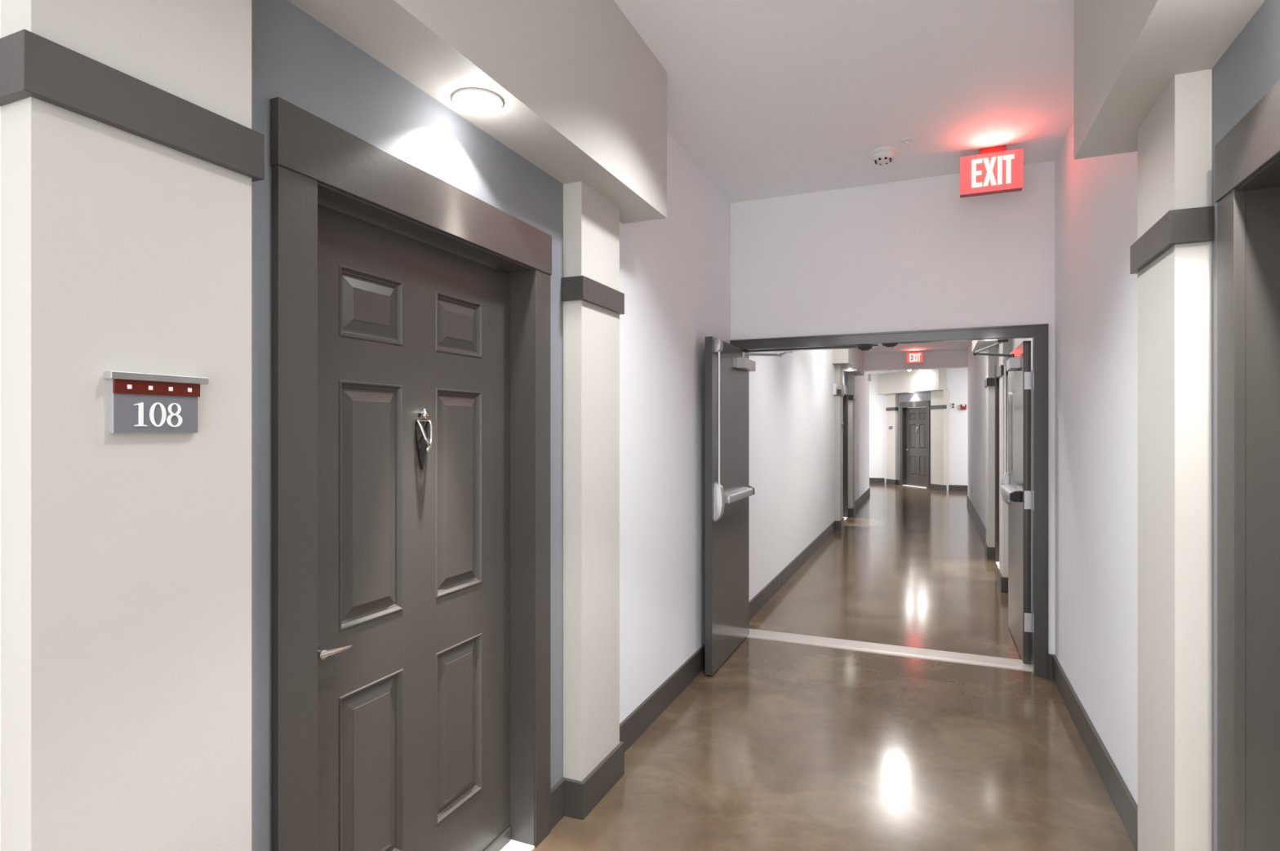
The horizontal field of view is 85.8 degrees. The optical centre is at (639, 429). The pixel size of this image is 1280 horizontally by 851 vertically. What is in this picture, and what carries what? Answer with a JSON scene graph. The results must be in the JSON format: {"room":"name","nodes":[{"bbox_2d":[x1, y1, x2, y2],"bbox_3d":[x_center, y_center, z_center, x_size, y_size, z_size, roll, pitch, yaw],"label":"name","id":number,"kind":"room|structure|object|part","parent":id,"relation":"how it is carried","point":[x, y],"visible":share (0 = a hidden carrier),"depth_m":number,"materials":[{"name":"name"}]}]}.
{"room":"apartment building corridor","nodes":[
{"label":"apartment building corridor","id":0,"kind":"room"},
{"bbox_2d":[0,0,251,850],"bbox_3d":[-0.920,0.259,1.229,0.180,2.460,0.362,0,0,23],"label":"wall","id":1,"kind":"structure","parent":0,"point":[126,558],"depth_m":1.15,"materials":[{"name":"grey paint"}]},
{"bbox_2d":[0,29,264,182],"bbox_3d":[-0.867,-0.540,1.206,0.096,0.090,0.395,0,0,23],"label":"trim","id":2,"kind":"structure","parent":1,"relation":"attached to","point":[32,64],"depth_m":1.12,"materials":[{"name":"grey paint"}]},
{"bbox_2d":[103,370,208,433],"bbox_3d":[-0.829,-0.043,1.188,0.021,0.101,0.163,0,0,23],"label":"room sign","id":3,"kind":"object","parent":1,"relation":"attached to","point":[139,402],"visible":1,"depth_m":1.17,"materials":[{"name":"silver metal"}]},
{"bbox_3d":[-0.829,-0.027,1.185,0.002,0.066,0.138,0,0,23],"label":"number panel","id":4,"kind":"part","parent":3,"relation":"part of","materials":[{"name":"grey plastic"}]},
{"bbox_3d":[-0.829,-0.088,1.188,0.021,0.012,0.163,0,0,23],"label":"rail","id":5,"kind":"part","parent":3,"relation":"part of","materials":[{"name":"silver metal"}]},
{"bbox_2d":[0,0,869,850],"bbox_3d":[1.692,-0.060,7.590,0.160,3.098,18.100,0,0,23],"label":"wall","id":6,"kind":"structure","parent":0,"point":[296,59],"depth_m":3.37,"materials":[{"name":"grey paint"}]},
{"bbox_2d":[270,97,551,850],"bbox_3d":[-0.627,0.388,2.044,0.166,2.203,1.158,0,0,23],"label":"door","id":7,"kind":"structure","parent":6,"relation":"in","point":[411,311],"depth_m":1.98,"materials":[{"name":"grey paint"}]},
{"bbox_3d":[-0.768,0.459,1.535,0.022,2.060,0.104,0,0,23],"label":"casing leg","id":8,"kind":"part","parent":7,"relation":"part of","materials":[{"name":"grey paint"}]},
{"bbox_3d":[-0.785,0.544,1.670,0.053,0.057,0.057,0,0,23],"label":"lever handle","id":9,"kind":"part","parent":7,"relation":"part of","materials":[{"name":"silver metal"}]},
{"bbox_3d":[-0.750,0.545,1.698,0.017,0.018,0.095,0,0,26],"label":"lever","id":10,"kind":"part","parent":7,"relation":"part of","materials":[{"name":"silver metal"}]},
{"bbox_3d":[-0.631,1.484,2.041,0.160,0.010,0.947,0,0,23],"label":"sill","id":11,"kind":"part","parent":7,"relation":"part of","materials":[{"name":"stone"}]},
{"bbox_3d":[-0.360,0.459,2.501,0.022,2.060,0.102,0,0,23],"label":"casing leg","id":12,"kind":"part","parent":7,"relation":"part of","materials":[{"name":"grey paint"}]},
{"bbox_2d":[550,779,564,831],"bbox_3d":[-0.320,1.420,2.603,0.016,0.138,0.117,0,0,23],"label":"baseboard","id":13,"kind":"structure","parent":6,"relation":"attached to","point":[557,792],"depth_m":2.61,"materials":[{"name":"grey paint"}]},
{"bbox_2d":[561,643,705,820],"bbox_3d":[0.215,1.420,3.766,0.096,0.138,2.441,0,0,23],"label":"baseboard","id":14,"kind":"structure","parent":6,"relation":"attached to","point":[637,722],"depth_m":3.17,"materials":[{"name":"grey paint"}]},
{"bbox_2d":[748,520,835,622],"bbox_3d":[1.790,1.420,7.594,0.016,0.138,5.564,0,0,23],"label":"baseboard","id":15,"kind":"structure","parent":6,"relation":"attached to","point":[757,602],"depth_m":6.68,"materials":[{"name":"grey paint"}]},
{"bbox_2d":[832,383,837,395],"bbox_3d":[2.837,-0.579,10.016,0.060,0.155,0.120,0,0,23],"label":"fire alarm strobe","id":16,"kind":"object","parent":6,"relation":"attached to","point":[834,385],"visible":1,"depth_m":9.96,"materials":[{"name":"white plastic"}]},
{"bbox_2d":[843,384,848,520],"bbox_3d":[3.226,0.388,11.160,0.166,2.203,1.158,0,0,23],"label":"door","id":17,"kind":"structure","parent":6,"relation":"in","point":[845,388],"depth_m":11.58,"materials":[{"name":"grey paint"}]},
{"bbox_3d":[3.493,0.459,11.617,0.022,2.060,0.102,0,0,23],"label":"casing leg","id":18,"kind":"part","parent":17,"relation":"part of","materials":[{"name":"grey paint"}]},
{"bbox_2d":[854,488,870,508],"bbox_3d":[4.501,1.420,14.008,0.016,0.138,4.089,0,0,23],"label":"baseboard","id":19,"kind":"structure","parent":6,"relation":"attached to","point":[865,495],"depth_m":14.13,"materials":[{"name":"grey paint"}]},
{"bbox_2d":[868,373,871,381],"bbox_3d":[5.229,-1.169,15.671,0.064,0.155,0.180,0,0,23],"label":"wall speaker","id":20,"kind":"object","parent":6,"relation":"attached to","point":[870,375],"visible":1,"depth_m":15.59,"materials":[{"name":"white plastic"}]},
{"bbox_2d":[286,0,666,223],"bbox_3d":[-0.471,-1.280,1.985,0.219,0.658,2.525,0,0,23],"label":"soffit","id":21,"kind":"structure","parent":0,"point":[583,95],"depth_m":2.20,"materials":[{"name":"grey paint"}]},
{"bbox_2d":[452,88,502,113],"bbox_3d":[-0.469,-0.947,1.993,0.143,0.008,0.143,0,0,23],"label":"recessed light","id":22,"kind":"object","parent":21,"relation":"in","point":[475,100],"visible":1,"depth_m":1.99,"materials":[{"name":"white plastic"}]},
{"bbox_2d":[563,181,619,781],"bbox_3d":[-0.239,0.259,2.840,0.180,2.460,0.350,0,0,23],"label":"wall","id":23,"kind":"structure","parent":0,"point":[591,222],"depth_m":2.71,"materials":[{"name":"grey paint"}]},
{"bbox_2d":[561,275,624,315],"bbox_3d":[-0.186,-0.540,2.817,0.096,0.090,0.383,0,0,23],"label":"trim","id":24,"kind":"structure","parent":23,"relation":"attached to","point":[584,288],"depth_m":2.69,"materials":[{"name":"grey paint"}]},
{"bbox_2d":[532,483,1136,850],"bbox_3d":[4.068,1.564,9.626,12.000,0.150,24.100,0,0,23],"label":"floor","id":25,"kind":"structure","parent":0,"point":[786,746],"depth_m":3.36,"materials":[{"name":"concrete"}]},
{"bbox_2d":[834,364,843,520],"bbox_3d":[2.933,0.259,10.345,0.180,2.460,0.362,0,0,23],"label":"pier","id":26,"kind":"object","parent":25,"relation":"on","point":[838,369],"visible":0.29,"depth_m":10.17,"materials":[{"name":"grey paint"}]},
{"bbox_2d":[834,389,844,396],"bbox_3d":[2.986,-0.540,10.323,0.096,0.090,0.395,0,0,23],"label":"trim","id":27,"kind":"object","parent":26,"relation":"attached to","point":[839,392],"visible":0.74,"depth_m":10.14,"materials":[{"name":"grey paint"}]},
{"bbox_2d":[835,518,844,530],"bbox_3d":[2.986,1.420,10.323,0.096,0.138,0.394,0,0,23],"label":"baseboard","id":28,"kind":"object","parent":26,"relation":"attached to","point":[839,525],"visible":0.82,"depth_m":10.14,"materials":[{"name":"grey paint"}]},
{"bbox_2d":[848,373,854,508],"bbox_3d":[3.614,0.259,11.956,0.180,2.460,0.350,0,0,23],"label":"pier","id":29,"kind":"object","parent":25,"relation":"on","point":[851,376],"visible":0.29,"depth_m":11.78,"materials":[{"name":"grey paint"}]},
{"bbox_2d":[848,395,855,400],"bbox_3d":[3.667,-0.540,11.934,0.096,0.090,0.383,0,0,23],"label":"trim","id":30,"kind":"object","parent":29,"relation":"attached to","point":[850,397],"visible":0.69,"depth_m":11.76,"materials":[{"name":"grey paint"}]},
{"bbox_2d":[848,506,855,516],"bbox_3d":[3.667,1.420,11.934,0.096,0.138,0.382,0,0,23],"label":"baseboard","id":31,"kind":"object","parent":29,"relation":"attached to","point":[851,511],"visible":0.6,"depth_m":11.76,"materials":[{"name":"grey paint"}]},
{"bbox_2d":[746,628,1032,671],"bbox_3d":[1.616,1.484,4.678,1.867,0.011,0.207,0,0,23],"label":"threshold","id":32,"kind":"object","parent":25,"relation":"on","point":[962,658],"visible":0.97,"depth_m":4.62,"materials":[{"name":"silver metal"}]},
{"bbox_2d":[886,393,897,479],"bbox_3d":[6.857,0.259,18.614,0.180,2.460,0.362,0,0,-16],"label":"pier","id":33,"kind":"object","parent":25,"relation":"on","point":[891,399],"visible":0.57,"depth_m":18.52,"materials":[{"name":"grey paint"}]},
{"bbox_2d":[885,479,897,484],"bbox_3d":[6.802,1.420,18.598,0.096,0.138,0.394,0,0,-16],"label":"baseboard","id":34,"kind":"object","parent":33,"relation":"attached to","point":[891,482],"visible":1,"depth_m":18.53,"materials":[{"name":"grey paint"}]},
{"bbox_2d":[885,407,897,411],"bbox_3d":[6.802,-0.540,18.598,0.096,0.090,0.395,0,0,-16],"label":"trim","id":35,"kind":"object","parent":33,"relation":"attached to","point":[889,409],"visible":1,"depth_m":18.53,"materials":[{"name":"grey paint"}]},
{"bbox_2d":[930,389,949,490],"bbox_3d":[7.355,0.259,16.888,0.180,2.460,0.445,0,0,-16],"label":"pier","id":36,"kind":"object","parent":25,"relation":"on","point":[940,418],"visible":0.79,"depth_m":16.77,"materials":[{"name":"grey paint"}]},
{"bbox_2d":[929,484,946,491],"bbox_3d":[7.300,1.420,16.872,0.096,0.138,0.477,0,0,-16],"label":"baseboard","id":37,"kind":"object","parent":36,"relation":"attached to","point":[932,486],"visible":1,"depth_m":16.80,"materials":[{"name":"grey paint"}]},
{"bbox_2d":[929,404,946,408],"bbox_3d":[7.300,-0.540,16.872,0.096,0.090,0.478,0,0,-16],"label":"trim","id":38,"kind":"object","parent":36,"relation":"attached to","point":[940,406],"visible":1,"depth_m":16.77,"materials":[{"name":"grey paint"}]},
{"bbox_2d":[986,346,995,547],"bbox_3d":[4.147,0.259,8.034,0.180,2.460,0.362,0,0,23],"label":"pier","id":39,"kind":"object","parent":25,"relation":"on","point":[990,360],"visible":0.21,"depth_m":7.89,"materials":[{"name":"grey paint"}]},
{"bbox_2d":[984,542,994,559],"bbox_3d":[4.093,1.420,8.056,0.096,0.138,0.394,0,0,23],"label":"baseboard","id":40,"kind":"object","parent":39,"relation":"attached to","point":[988,552],"visible":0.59,"depth_m":7.88,"materials":[{"name":"grey paint"}]},
{"bbox_2d":[984,377,995,387],"bbox_3d":[4.093,-0.540,8.056,0.096,0.090,0.395,0,0,23],"label":"trim","id":41,"kind":"object","parent":39,"relation":"attached to","point":[988,381],"visible":0.67,"depth_m":7.88,"materials":[{"name":"grey paint"}]},
{"bbox_2d":[999,338,1013,577],"bbox_3d":[3.466,0.259,6.422,0.180,2.460,0.350,0,0,23],"label":"pier","id":42,"kind":"object","parent":25,"relation":"on","point":[1004,348],"visible":0.14,"depth_m":6.30,"materials":[{"name":"grey paint"}]},
{"bbox_2d":[997,569,1008,593],"bbox_3d":[3.412,1.420,6.445,0.096,0.138,0.382,0,0,23],"label":"baseboard","id":43,"kind":"object","parent":42,"relation":"attached to","point":[1002,582],"visible":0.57,"depth_m":6.28,"materials":[{"name":"grey paint"}]},
{"bbox_2d":[997,364,1008,377],"bbox_3d":[3.412,-0.540,6.445,0.096,0.090,0.383,0,0,23],"label":"trim","id":44,"kind":"object","parent":42,"relation":"attached to","point":[1001,369],"visible":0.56,"depth_m":6.29,"materials":[{"name":"grey paint"}]},
{"bbox_2d":[613,0,1073,354],"bbox_3d":[2.433,-1.684,6.571,2.398,0.150,17.200,0,0,23],"label":"ceiling","id":45,"kind":"structure","parent":0,"point":[768,99],"depth_m":3.21,"materials":[{"name":"white paint"}]},
{"bbox_2d":[868,146,897,164],"bbox_3d":[1.410,-1.579,3.997,0.164,0.061,0.164,0,0,23],"label":"smoke detector","id":46,"kind":"object","parent":45,"relation":"attached to","point":[885,154],"visible":1,"depth_m":3.95,"materials":[{"name":"white plastic"}]},
{"bbox_2d":[901,137,914,149],"bbox_3d":[1.488,-1.586,3.833,0.068,0.046,0.068,0,0,23],"label":"sprinkler head","id":47,"kind":"object","parent":45,"relation":"attached to","point":[906,140],"visible":1,"depth_m":3.83},
{"bbox_2d":[906,351,923,364],"bbox_3d":[5.639,-1.481,14.148,0.322,0.256,0.065,0,0,23],"label":"exit sign","id":48,"kind":"object","parent":45,"relation":"hanging from","point":[914,357],"visible":1,"depth_m":14.12,"materials":[{"name":"red plastic"}]},
{"bbox_2d":[960,145,1023,198],"bbox_3d":[2.009,-1.481,3.947,0.322,0.256,0.065,0,0,23],"label":"exit sign","id":49,"kind":"object","parent":45,"relation":"hanging from","point":[995,170],"visible":1,"depth_m":3.92,"materials":[{"name":"red plastic"}]},
{"bbox_2d":[832,348,864,376],"bbox_3d":[3.382,-1.280,11.102,0.219,0.658,2.525,0,0,23],"label":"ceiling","id":50,"kind":"structure","parent":0,"point":[849,358],"depth_m":10.50,"materials":[{"name":"grey paint"}]},
{"bbox_2d":[869,374,886,483],"bbox_3d":[4.638,-0.060,19.964,5.000,3.098,0.150,0,0,23],"label":"wall","id":51,"kind":"structure","parent":0,"point":[877,403],"depth_m":19.07,"materials":[{"name":"white paint"}]},
{"bbox_2d":[869,478,884,483],"bbox_3d":[4.518,1.420,19.925,4.810,0.138,0.016,0,0,23],"label":"baseboard","id":52,"kind":"structure","parent":51,"relation":"attached to","point":[871,480],"depth_m":19.06,"materials":[{"name":"grey paint"}]},
{"bbox_2d":[869,370,904,374],"bbox_3d":[7.416,-1.635,17.547,12.000,0.248,6.900,0,0,23],"label":"ceiling","id":53,"kind":"structure","parent":0,"point":[885,371],"depth_m":18.10,"materials":[{"name":"white paint"}]},
{"bbox_2d":[864,350,967,371],"bbox_3d":[5.797,-1.485,14.530,1.998,0.448,0.280,0,0,23],"label":"ceiling beam","id":54,"kind":"structure","parent":53,"relation":"attached to","point":[940,359],"depth_m":14.38,"materials":[{"name":"white paint"}]},
{"bbox_2d":[730,160,1054,654],"bbox_3d":[1.593,-0.060,4.583,1.998,3.098,0.137,0,0,23],"label":"wall","id":55,"kind":"structure","parent":0,"point":[911,255],"depth_m":4.46,"materials":[{"name":"white paint"}]},
{"bbox_2d":[705,336,792,675],"bbox_3d":[0.743,0.460,4.526,0.356,2.038,0.966,0,0,23],"label":"door","id":56,"kind":"structure","parent":55,"relation":"in","point":[728,491],"depth_m":4.40,"materials":[{"name":"metal"}]},
{"bbox_3d":[0.479,-0.073,4.178,0.016,0.815,0.016,0,0,23],"label":"vertical rod","id":57,"kind":"part","parent":56,"relation":"part of","materials":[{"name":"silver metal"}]},
{"bbox_3d":[0.621,0.434,4.542,0.030,0.060,0.700,0,0,23],"label":"rail","id":58,"kind":"part","parent":56,"relation":"part of","materials":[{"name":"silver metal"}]},
{"bbox_3d":[0.870,-0.512,4.818,0.421,0.093,0.111,0,0,-23],"label":"closer arm","id":59,"kind":"part","parent":56,"relation":"part of","materials":[{"name":"metal"}]},
{"bbox_2d":[730,324,1048,678],"bbox_3d":[1.573,0.429,4.579,1.959,2.120,0.159,0,0,23],"label":"door frame","id":60,"kind":"structure","parent":55,"relation":"attached to","point":[1039,333],"depth_m":4.16,"materials":[{"name":"metal"}]},
{"bbox_2d":[973,339,1032,664],"bbox_3d":[2.492,0.456,4.781,0.313,2.042,0.972,0,0,23],"label":"door","id":61,"kind":"structure","parent":55,"relation":"in","point":[1015,484],"depth_m":4.48,"materials":[{"name":"metal"}]},
{"bbox_3d":[2.421,-0.508,4.633,0.192,0.114,0.641,0,0,13],"label":"closer arm","id":62,"kind":"part","parent":61,"relation":"part of","materials":[{"name":"metal"}]},
{"bbox_3d":[2.726,-0.073,5.145,0.016,0.815,0.016,0,0,23],"label":"vertical rod","id":63,"kind":"part","parent":61,"relation":"part of","materials":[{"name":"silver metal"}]},
{"bbox_3d":[2.580,0.434,4.772,0.030,0.060,0.720,0,0,23],"label":"rail","id":64,"kind":"part","parent":61,"relation":"part of","materials":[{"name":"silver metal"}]},
{"bbox_2d":[1048,653,1054,678],"bbox_3d":[2.467,1.420,4.131,0.036,0.138,0.016,0,0,23],"label":"baseboard","id":65,"kind":"structure","parent":55,"relation":"attached to","point":[1050,656],"depth_m":4.13,"materials":[{"name":"grey paint"}]},
{"bbox_2d":[877,368,946,395],"bbox_3d":[6.968,-1.280,17.799,0.219,0.658,2.410,0,0,-16],"label":"soffit","id":66,"kind":"structure","parent":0,"point":[914,380],"depth_m":17.57,"materials":[{"name":"grey paint"}]},
{"bbox_2d":[897,391,930,483],"bbox_3d":[7.159,-0.060,17.821,0.160,3.098,2.055,0,0,-16],"label":"wall","id":67,"kind":"structure","parent":0,"point":[920,396],"depth_m":17.91,"materials":[{"name":"grey paint"}]},
{"bbox_2d":[899,400,929,488],"bbox_3d":[7.142,0.388,17.796,0.166,2.203,1.158,0,0,-16],"label":"door","id":68,"kind":"structure","parent":67,"relation":"in","point":[914,423],"depth_m":17.88,"materials":[{"name":"grey paint"}]},
{"bbox_3d":[6.932,0.459,18.281,0.022,2.060,0.103,0,0,-16],"label":"casing leg","id":69,"kind":"part","parent":68,"relation":"part of","materials":[{"name":"grey paint"}]},
{"bbox_3d":[7.144,1.484,17.802,0.160,0.010,0.947,0,0,-16],"label":"sill","id":70,"kind":"part","parent":68,"relation":"part of","materials":[{"name":"stone"}]},
{"bbox_3d":[7.223,0.459,17.273,0.022,2.060,0.102,0,0,-16],"label":"casing leg","id":71,"kind":"part","parent":68,"relation":"part of","materials":[{"name":"grey paint"}]},
{"bbox_2d":[946,368,967,485],"bbox_3d":[10.071,-0.060,15.692,5.666,3.098,0.150,0,0,23],"label":"wall","id":72,"kind":"structure","parent":0,"point":[956,379],"depth_m":16.63,"materials":[{"name":"white paint"}]},
{"bbox_2d":[951,403,955,408],"bbox_3d":[7.566,-0.566,16.656,0.090,0.140,0.024,0,0,23],"label":"plate","id":73,"kind":"object","parent":72,"relation":"attached to","point":[953,405],"visible":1,"depth_m":16.65,"materials":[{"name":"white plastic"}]},
{"bbox_2d":[948,484,967,491],"bbox_3d":[9.977,1.420,15.642,5.800,0.138,0.016,0,0,23],"label":"baseboard","id":74,"kind":"structure","parent":72,"relation":"attached to","point":[951,487],"depth_m":16.61,"materials":[{"name":"grey paint"}]},
{"bbox_2d":[960,404,966,409],"bbox_3d":[7.764,-0.531,16.545,0.130,0.130,0.075,0,0,23],"label":"fire alarm strobe","id":75,"kind":"object","parent":72,"relation":"attached to","point":[962,406],"visible":1,"depth_m":16.53,"materials":[{"name":"red plastic"}]},
{"bbox_2d":[972,339,997,351],"bbox_3d":[3.697,-1.280,7.277,0.219,0.658,2.525,0,0,23],"label":"soffit","id":76,"kind":"structure","parent":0,"point":[977,345],"depth_m":7.76,"materials":[{"name":"grey paint"}]},
{"bbox_2d":[967,0,1279,850],"bbox_3d":[3.830,-0.060,7.104,0.160,3.098,14.930,0,0,23],"label":"wall","id":77,"kind":"structure","parent":0,"point":[1096,197],"depth_m":2.97,"materials":[{"name":"white paint"}]},
{"bbox_2d":[966,495,986,541],"bbox_3d":[5.431,1.420,11.118,0.016,0.138,6.289,0,0,23],"label":"baseboard","id":78,"kind":"structure","parent":77,"relation":"attached to","point":[980,523],"depth_m":10.77,"materials":[{"name":"grey paint"}]},
{"bbox_2d":[994,361,999,568],"bbox_3d":[3.853,0.388,7.218,0.166,2.203,1.158,0,0,23],"label":"door","id":79,"kind":"structure","parent":77,"relation":"in","point":[997,366],"depth_m":7.68,"materials":[{"name":"grey paint"}]},
{"bbox_3d":[3.995,0.459,7.728,0.022,2.060,0.104,0,0,23],"label":"casing leg","id":80,"kind":"part","parent":79,"relation":"part of","materials":[{"name":"grey paint"}]},
{"bbox_2d":[1052,655,1137,850],"bbox_3d":[2.061,1.420,3.145,0.016,0.138,2.116,0,0,23],"label":"baseboard","id":81,"kind":"structure","parent":77,"relation":"attached to","point":[1126,808],"depth_m":2.95,"materials":[{"name":"grey paint"}]},
{"bbox_2d":[1214,80,1279,850],"bbox_3d":[1.295,0.388,1.167,0.166,2.203,1.158,0,0,23],"label":"door","id":82,"kind":"structure","parent":77,"relation":"in","point":[1247,157],"depth_m":1.62,"materials":[{"name":"grey paint"}]},
{"bbox_3d":[1.437,0.459,1.676,0.022,2.060,0.104,0,0,23],"label":"casing leg","id":83,"kind":"part","parent":82,"relation":"part of","materials":[{"name":"grey paint"}]},
{"bbox_2d":[1073,0,1265,159],"bbox_3d":[1.139,-1.280,1.226,0.219,0.658,2.525,0,0,23],"label":"soffit","id":84,"kind":"structure","parent":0,"point":[1126,53],"depth_m":1.88,"materials":[{"name":"grey paint"}]},
{"bbox_2d":[1137,69,1212,850],"bbox_3d":[1.589,0.259,1.982,0.180,2.460,0.362,0,0,23],"label":"pier","id":85,"kind":"structure","parent":0,"point":[1175,138],"depth_m":1.85,"materials":[{"name":"grey paint"}]},
{"bbox_2d":[1129,205,1213,274],"bbox_3d":[1.535,-0.540,2.004,0.096,0.090,0.395,0,0,23],"label":"trim","id":86,"kind":"structure","parent":85,"relation":"attached to","point":[1190,225],"depth_m":1.84,"materials":[{"name":"grey paint"}]}
]}

